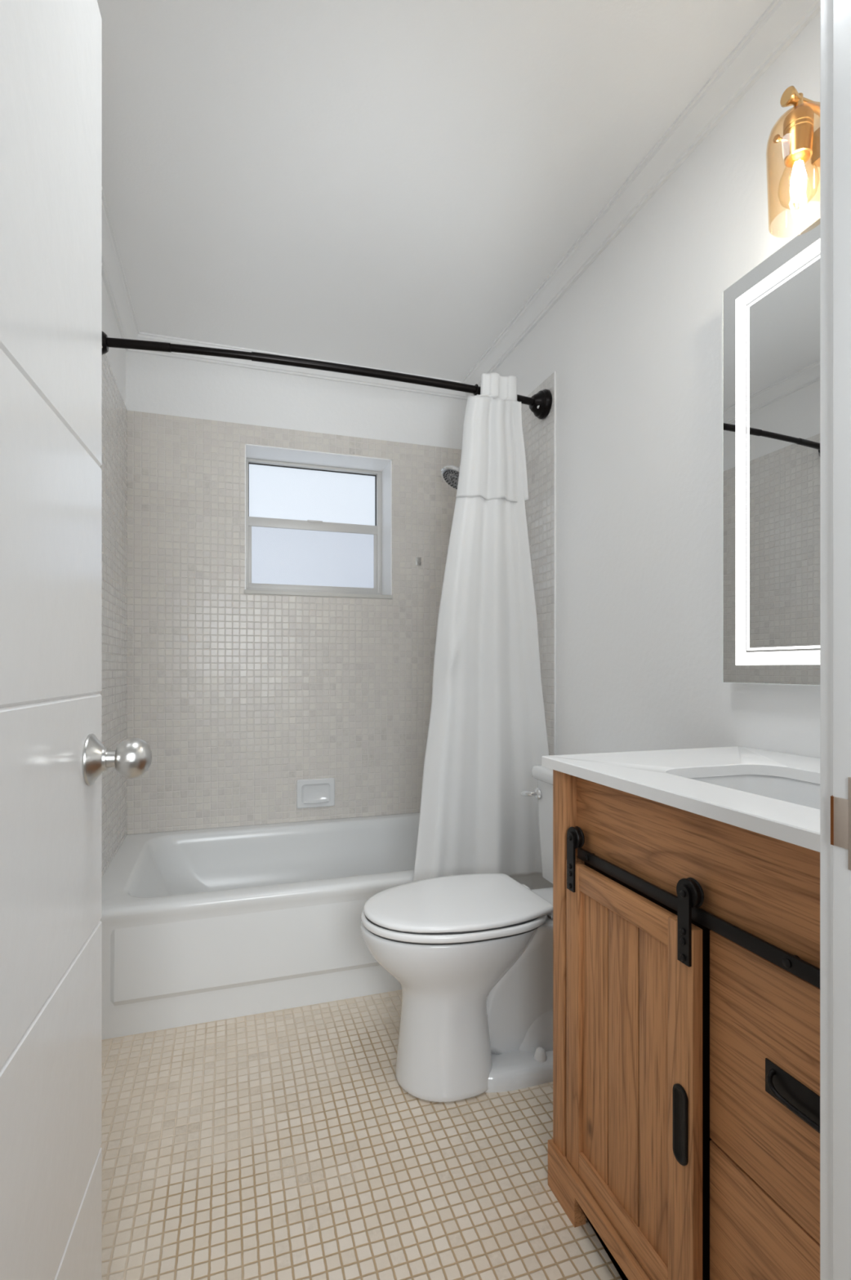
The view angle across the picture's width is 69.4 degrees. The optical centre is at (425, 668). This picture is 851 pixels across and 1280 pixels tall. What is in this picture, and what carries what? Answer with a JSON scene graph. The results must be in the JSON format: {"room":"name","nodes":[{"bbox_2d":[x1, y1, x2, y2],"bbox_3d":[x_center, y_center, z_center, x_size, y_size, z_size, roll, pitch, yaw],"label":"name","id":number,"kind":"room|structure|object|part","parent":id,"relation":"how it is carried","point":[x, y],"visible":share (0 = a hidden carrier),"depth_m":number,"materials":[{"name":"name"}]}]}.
{"room":"bathroom","nodes":[
{"label":"bathroom","id":0,"kind":"room"},
{"bbox_2d":[99,276,127,875],"bbox_3d":[-0.904,-0.151,1.363,0.126,2.362,2.694,0,0,-18],"label":"wall","id":1,"kind":"structure","parent":0,"point":[113,467],"depth_m":2.19,"materials":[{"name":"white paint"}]},
{"bbox_2d":[102,188,139,351],"bbox_3d":[-0.810,-1.304,1.348,0.057,0.056,2.380,0,0,-18],"label":"crown molding","id":2,"kind":"structure","parent":1,"relation":"attached to","point":[113,273],"depth_m":2.08,"materials":[{"name":"white paint"}]},
{"bbox_2d":[102,331,551,419],"bbox_3d":[-0.272,-0.945,1.983,1.475,0.100,0.113,0,0,-17],"label":"shower rod","id":3,"kind":"object","parent":1,"relation":"attached to","point":[540,402],"visible":0.74,"depth_m":1.91,"materials":[{"name":"black metal"}]},
{"bbox_2d":[413,372,548,881],"bbox_3d":[0.189,-0.148,2.021,0.484,1.680,0.101,0,0,-18],"label":"shower curtain","id":4,"kind":"object","parent":3,"relation":"hanging from","point":[486,731],"visible":0.98,"depth_m":2.04,"materials":[{"name":"white fabric"}]},
{"bbox_2d":[125,351,466,834],"bbox_3d":[-0.531,-0.151,2.792,1.479,2.362,0.206,0,0,-18],"label":"wall","id":5,"kind":"structure","parent":0,"point":[236,697],"depth_m":2.63,"materials":[{"name":"beige tile"}]},
{"bbox_2d":[126,332,466,399],"bbox_3d":[-0.492,-1.304,2.672,1.479,0.056,0.057,0,0,-18],"label":"crown molding","id":6,"kind":"structure","parent":5,"relation":"attached to","point":[295,371],"depth_m":2.65,"materials":[{"name":"white paint"}]},
{"bbox_2d":[296,777,334,808],"bbox_3d":[-0.477,0.547,2.684,0.165,0.124,0.033,0,0,-18],"label":"soap dish","id":7,"kind":"object","parent":5,"relation":"attached to","point":[310,793],"visible":1,"depth_m":2.69,"materials":[{"name":"white ceramic"}]},
{"bbox_2d":[244,444,392,599],"bbox_3d":[-0.493,-0.633,2.809,0.650,0.637,0.227,0,0,-18],"label":"window","id":8,"kind":"structure","parent":5,"relation":"in","point":[317,523],"depth_m":2.87,"materials":[{"name":"white glass"}]},
{"bbox_3d":[-0.525,-0.804,2.901,0.604,0.268,0.004,0,0,-18],"label":"pane","id":9,"kind":"part","parent":8,"relation":"part of","materials":[{"name":"clear glass"}]},
{"bbox_3d":[-0.520,-0.518,2.881,0.603,0.335,0.024,0,0,-18],"label":"sash","id":10,"kind":"part","parent":8,"relation":"part of","materials":[{"name":"white glass"}]},
{"bbox_3d":[-0.520,-0.514,2.881,0.579,0.272,0.004,0,0,-18],"label":"pane","id":11,"kind":"part","parent":8,"relation":"part of","materials":[{"name":"clear glass"}]},
{"bbox_3d":[-0.487,-0.324,2.790,0.650,0.018,0.187,0,0,-18],"label":"sill","id":12,"kind":"part","parent":8,"relation":"part of","materials":[{"name":"white paint"}]},
{"bbox_2d":[415,556,421,565],"bbox_3d":[-0.029,-0.493,2.833,0.025,0.039,0.026,0,0,-18],"label":"wall hook","id":13,"kind":"object","parent":5,"relation":"attached to","point":[418,560],"visible":1,"depth_m":2.84,"materials":[{"name":"silver metal"}]},
{"bbox_2d":[100,989,622,1279],"bbox_3d":[-0.147,1.060,1.608,1.719,0.060,2.694,0,0,-18],"label":"floor","id":14,"kind":"structure","parent":0,"point":[286,1144],"depth_m":1.28,"materials":[{"name":"tile"}]},
{"bbox_2d":[99,812,552,1039],"bbox_3d":[-0.371,0.849,2.301,1.477,0.362,0.836,0,0,-18],"label":"bathtub","id":15,"kind":"object","parent":14,"relation":"on","point":[213,924],"visible":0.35,"depth_m":1.88,"materials":[{"name":"white ceramic"}]},
{"bbox_3d":[-0.248,0.831,1.909,1.319,0.222,0.013,0,0,-18],"label":"apron panel","id":16,"kind":"part","parent":15,"relation":"part of","materials":[{"name":"white ceramic"}]},
{"bbox_2d":[360,764,552,1102],"bbox_3d":[0.214,0.703,1.621,0.778,0.820,0.439,0,0,-18],"label":"toilet","id":17,"kind":"object","parent":14,"relation":"on","point":[470,956],"visible":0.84,"depth_m":1.49,"materials":[{"name":"white ceramic"}]},
{"bbox_3d":[0.066,0.831,1.569,0.467,0.399,0.326,0,0,-18],"label":"bowl","id":18,"kind":"part","parent":17,"relation":"part of","materials":[{"name":"white ceramic"}]},
{"bbox_3d":[0.069,0.595,1.575,0.459,0.020,0.342,0,0,-18],"label":"lid","id":19,"kind":"part","parent":17,"relation":"part of","materials":[{"name":"white plastic"}]},
{"bbox_3d":[0.307,0.379,1.851,0.024,0.021,0.061,0,0,-33],"label":"lever arm","id":20,"kind":"part","parent":17,"relation":"part of","materials":[{"name":"silver metal"}]},
{"bbox_3d":[0.333,0.375,1.836,0.010,0.036,0.036,0,0,-18],"label":"flush lever","id":21,"kind":"part","parent":17,"relation":"part of","materials":[{"name":"silver metal"}]},
{"bbox_3d":[0.482,0.312,1.704,0.216,0.039,0.432,0,0,-18],"label":"tank lid","id":22,"kind":"part","parent":17,"relation":"part of","materials":[{"name":"white ceramic"}]},
{"bbox_3d":[0.487,0.482,1.705,0.202,0.305,0.406,0,0,-18],"label":"tank","id":23,"kind":"part","parent":17,"relation":"part of","materials":[{"name":"white ceramic"}]},
{"bbox_2d":[547,769,819,1279],"bbox_3d":[0.584,0.613,0.960,0.483,0.834,0.715,0,0,-18],"label":"vanity cabinet","id":24,"kind":"object","parent":14,"relation":"on","point":[686,944],"visible":0.94,"depth_m":0.89,"materials":[{"name":"brown wood"}]},
{"bbox_3d":[0.283,0.569,1.211,0.050,0.746,0.041,0,0,-18],"label":"corner post","id":25,"kind":"part","parent":24,"relation":"part of","materials":[{"name":"brown wood"}]},
{"bbox_3d":[0.328,0.915,1.023,0.017,0.043,0.241,0,0,-18],"label":"door rail","id":26,"kind":"part","parent":24,"relation":"part of","materials":[{"name":"brown wood"}]},
{"bbox_3d":[0.328,0.388,1.023,0.017,0.044,0.241,0,0,-18],"label":"door rail","id":27,"kind":"part","parent":24,"relation":"part of","materials":[{"name":"brown wood"}]},
{"bbox_2d":[541,746,819,852],"bbox_3d":[0.583,0.245,0.947,0.496,0.140,0.750,0,0,-18],"label":"countertop","id":28,"kind":"structure","parent":24,"relation":"on","point":[770,793],"depth_m":1.06,"materials":[{"name":"white stone"}]},
{"bbox_2d":[689,774,819,809],"bbox_3d":[0.573,0.256,0.906,0.288,0.119,0.450,0,0,-18],"label":"sink basin","id":29,"kind":"object","parent":28,"relation":"in","point":[800,789],"depth_m":1.10,"materials":[{"name":"white ceramic"}]},
{"bbox_3d":[0.363,0.651,0.878,0.004,0.111,0.028,0,0,-18],"label":"door pull","id":30,"kind":"part","parent":24,"relation":"part of","materials":[{"name":"black metal"}]},
{"bbox_3d":[0.397,0.280,0.898,0.018,0.168,0.625,0,0,-18],"label":"panel","id":31,"kind":"part","parent":24,"relation":"part of","materials":[{"name":"brown wood"}]},
{"bbox_3d":[0.385,0.349,0.870,0.006,0.020,0.618,0,0,-18],"label":"barn rail","id":32,"kind":"part","parent":24,"relation":"part of","materials":[{"name":"black metal"}]},
{"bbox_3d":[0.450,0.800,0.735,0.018,0.274,0.277,0,0,-18],"label":"drawer","id":33,"kind":"part","parent":24,"relation":"part of","materials":[{"name":"brown wood"}]},
{"bbox_3d":[0.450,0.514,0.735,0.018,0.292,0.277,0,0,-18],"label":"drawer","id":34,"kind":"part","parent":24,"relation":"part of","materials":[{"name":"brown wood"}]},
{"bbox_3d":[0.446,0.510,0.715,0.002,0.042,0.120,0,0,-18],"label":"drawer pull plate","id":35,"kind":"part","parent":24,"relation":"part of","materials":[{"name":"black metal"}]},
{"bbox_3d":[0.440,0.509,0.713,0.012,0.026,0.101,0,0,-18],"label":"bail handle","id":36,"kind":"part","parent":24,"relation":"part of","materials":[{"name":"black metal"}]},
{"bbox_2d":[97,0,773,381],"bbox_3d":[-0.147,-1.372,1.608,1.719,0.080,2.694,0,0,-18],"label":"ceiling","id":37,"kind":"structure","parent":0,"point":[385,184],"depth_m":1.57,"materials":[{"name":"white paint"}]},
{"bbox_2d":[471,11,819,758],"bbox_3d":[0.610,-0.151,1.854,0.127,2.362,2.694,0,0,-18],"label":"wall","id":38,"kind":"structure","parent":0,"point":[623,507],"depth_m":1.65,"materials":[{"name":"white paint"}]},
{"bbox_2d":[440,465,459,489],"bbox_3d":[0.197,-0.811,2.482,0.274,0.187,0.136,0,0,-18],"label":"shower head","id":39,"kind":"object","parent":38,"relation":"attached to","point":[450,473],"visible":0.49,"depth_m":2.44,"materials":[{"name":"silver metal"}]},
{"bbox_3d":[0.326,-0.183,2.539,0.006,1.703,0.815,0,0,-18],"label":"panel","id":40,"kind":"part","parent":38,"relation":"part of","materials":[{"name":"tile"}]},
{"bbox_2d":[461,0,819,397],"bbox_3d":[0.543,-1.304,1.787,0.057,0.056,2.380,0,0,-18],"label":"crown molding","id":41,"kind":"structure","parent":38,"relation":"attached to","point":[782,21],"depth_m":1.56,"materials":[{"name":"white paint"}]},
{"bbox_2d":[721,217,819,685],"bbox_3d":[0.792,-0.405,1.044,0.040,0.875,0.713,0,0,-18],"label":"mirror","id":42,"kind":"object","parent":38,"relation":"attached to","point":[771,314],"visible":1,"depth_m":1.25,"materials":[{"name":"silver mirror"}]},
{"bbox_2d":[772,85,819,199],"bbox_3d":[0.736,-0.917,1.006,0.171,0.229,0.340,0,0,-18],"label":"vanity light","id":43,"kind":"object","parent":38,"relation":"attached to","point":[800,143],"visible":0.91,"depth_m":1.09,"materials":[{"name":"gold metal"}]},
{"bbox_3d":[0.688,-1.017,1.108,0.098,0.029,0.029,0,0,-18],"label":"lamp arm","id":44,"kind":"part","parent":43,"relation":"part of","materials":[{"name":"gold metal"}]},
{"bbox_3d":[0.251,-0.151,0.381,1.479,2.362,0.115,0,0,-18],"label":"wall","id":45,"kind":"structure","parent":0,"visible":0},
{"bbox_2d":[0,0,151,1279],"bbox_3d":[-0.394,0.034,0.580,0.193,1.977,0.673,0,0,-18],"label":"door","id":46,"kind":"structure","parent":45,"relation":"in","point":[54,758],"depth_m":0.70,"materials":[{"name":"white paint"}]},
{"bbox_3d":[-0.412,0.125,0.853,0.060,0.057,0.056,0,0,-18],"label":"knob","id":47,"kind":"part","parent":46,"relation":"part of","materials":[{"name":"silver metal"}]},
{"bbox_2d":[819,0,850,1279],"bbox_3d":[-0.005,-0.015,0.306,0.800,2.090,0.130,0,0,-18],"label":"door frame","id":48,"kind":"structure","parent":45,"relation":"attached to","point":[840,800],"depth_m":0.46,"materials":[{"name":"white paint"}]},
{"bbox_3d":[0.310,0.113,0.438,0.002,0.067,0.042,0,0,-18],"label":"strike plate","id":49,"kind":"part","parent":48,"relation":"part of","materials":[{"name":"silver metal"}]}
]}

